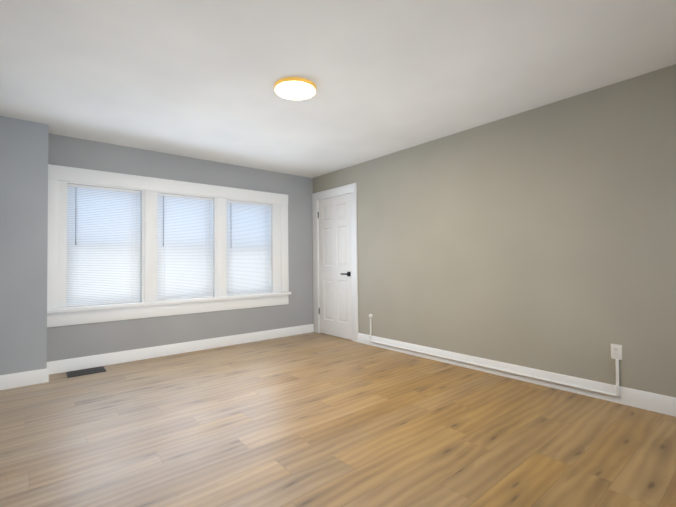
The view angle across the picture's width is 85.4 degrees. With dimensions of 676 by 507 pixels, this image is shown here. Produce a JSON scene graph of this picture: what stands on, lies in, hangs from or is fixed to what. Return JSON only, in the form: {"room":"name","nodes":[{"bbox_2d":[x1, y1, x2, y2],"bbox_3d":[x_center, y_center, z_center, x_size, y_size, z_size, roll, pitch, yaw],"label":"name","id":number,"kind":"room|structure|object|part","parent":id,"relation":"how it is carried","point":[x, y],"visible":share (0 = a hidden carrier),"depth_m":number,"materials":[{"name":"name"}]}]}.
{"room":"empty room","nodes":[
{"label":"empty room","id":0,"kind":"room"},
{"bbox_2d":[0,116,47,374],"bbox_3d":[-3.093,-0.011,3.525,0.460,2.500,0.300,0,-2,-40],"label":"wall","id":1,"kind":"structure","parent":0,"point":[23,229],"depth_m":3.44,"materials":[{"name":"paint"}]},
{"bbox_2d":[0,364,51,389],"bbox_3d":[-2.960,1.170,3.389,0.446,0.130,0.016,0,-2,-40],"label":"baseboard","id":2,"kind":"structure","parent":1,"relation":"attached to","point":[8,381],"depth_m":3.42,"materials":[{"name":"white wood"}]},
{"bbox_2d":[47,133,312,361],"bbox_3d":[-1.954,0.007,4.813,4.300,2.500,0.220,0,-2,-40],"label":"wall","id":3,"kind":"structure","parent":0,"point":[75,341],"depth_m":4.71,"materials":[{"name":"paint"}]},
{"bbox_2d":[47,164,290,326],"bbox_3d":[-1.942,-0.072,4.750,2.987,1.685,0.229,0,-2,-40],"label":"window","id":4,"kind":"structure","parent":3,"relation":"in","point":[60,313],"depth_m":4.40,"materials":[{"name":"white wood"}]},
{"bbox_3d":[-2.018,-0.080,4.793,2.478,1.325,0.067,0,-2,-40],"label":"window sash","id":5,"kind":"part","parent":4,"relation":"part of","materials":[{"name":"white wood"}]},
{"bbox_2d":[67,184,140,306],"bbox_3d":[-2.634,-0.089,4.156,0.709,1.319,0.041,0,-2,-40],"label":"window blind","id":6,"kind":"object","parent":4,"relation":"attached to","point":[103,245],"visible":0.98,"depth_m":4.14,"materials":[{"name":"white"}]},
{"bbox_2d":[157,193,212,299],"bbox_3d":[-1.957,-0.083,4.720,0.703,1.319,0.041,0,-2,-40],"label":"window blind","id":7,"kind":"object","parent":4,"relation":"attached to","point":[184,246],"visible":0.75,"depth_m":4.71,"materials":[{"name":"white"}]},
{"bbox_2d":[226,200,270,294],"bbox_3d":[-1.281,-0.077,5.284,0.709,1.319,0.041,0,-2,-40],"label":"window blind","id":8,"kind":"object","parent":4,"relation":"attached to","point":[248,236],"visible":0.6,"depth_m":5.28,"materials":[{"name":"white"}]},
{"bbox_2d":[47,324,313,373],"bbox_3d":[-1.694,1.190,4.835,3.381,0.130,0.016,0,-2,-40],"label":"baseboard","id":9,"kind":"structure","parent":3,"relation":"attached to","point":[66,365],"depth_m":4.50,"materials":[{"name":"white wood"}]},
{"bbox_2d":[0,332,675,506],"bbox_3d":[0.004,1.237,2.451,4.300,0.120,6.290,0,-2,-40],"label":"floor","id":10,"kind":"structure","parent":0,"point":[313,419],"depth_m":2.34,"materials":[{"name":"brown wood"}]},
{"bbox_2d":[66,366,105,377],"bbox_3d":[-2.639,1.240,3.841,0.330,0.005,0.240,0,-2,-40],"label":"floor vent","id":11,"kind":"object","parent":10,"relation":"in","point":[85,371],"visible":1,"depth_m":3.84,"materials":[{"name":"grey metal"}]},
{"bbox_2d":[0,0,675,177],"bbox_3d":[-0.027,-1.382,2.515,4.300,0.120,6.290,0,-2,-40],"label":"ceiling","id":12,"kind":"structure","parent":0,"point":[198,79],"depth_m":2.59,"materials":[{"name":"paint"}]},
{"bbox_2d":[274,77,315,99],"bbox_3d":[-0.336,-1.291,2.885,0.330,0.037,0.330,0,-2,-40],"label":"ceiling light","id":13,"kind":"object","parent":12,"relation":"in","point":[293,88],"visible":1,"depth_m":2.84,"materials":[{"name":"white"}]},
{"bbox_2d":[313,64,675,397],"bbox_3d":[1.626,-0.062,3.704,0.220,2.500,6.070,0,-2,-40],"label":"wall","id":14,"kind":"structure","parent":0,"point":[543,238],"depth_m":3.30,"materials":[{"name":"paint"}]},
{"bbox_2d":[318,193,351,339],"bbox_3d":[-0.063,0.194,5.547,0.091,2.107,0.808,0,-2,-40],"label":"door","id":15,"kind":"structure","parent":14,"relation":"in","point":[335,276],"depth_m":5.53,"materials":[{"name":"white wood"}]},
{"bbox_2d":[312,183,358,341],"bbox_3d":[-0.030,0.133,5.577,0.125,2.240,1.056,0,-2,-40],"label":"door frame","id":16,"kind":"structure","parent":14,"relation":"attached to","point":[337,191],"depth_m":5.43,"materials":[{"name":"white wood"}]},
{"bbox_2d":[369,314,618,396],"bbox_3d":[1.295,0.964,3.890,0.038,0.370,2.744,0,-2,-40],"label":"cable conduit","id":17,"kind":"object","parent":14,"relation":"attached to","point":[574,386],"visible":1,"depth_m":3.37,"materials":[{"name":"white paint"}]},
{"bbox_2d":[358,333,675,416],"bbox_3d":[1.818,1.110,3.278,0.016,0.130,4.793,0,-2,-40],"label":"baseboard","id":18,"kind":"structure","parent":14,"relation":"attached to","point":[658,403],"depth_m":3.23,"materials":[{"name":"white wood"}]},
{"bbox_2d":[611,344,621,359],"bbox_3d":[2.174,0.768,2.861,0.008,0.116,0.072,0,-2,-40],"label":"electrical outlet","id":19,"kind":"object","parent":14,"relation":"attached to","point":[616,351],"visible":1,"depth_m":2.86,"materials":[{"name":"white plastic"}]}
]}

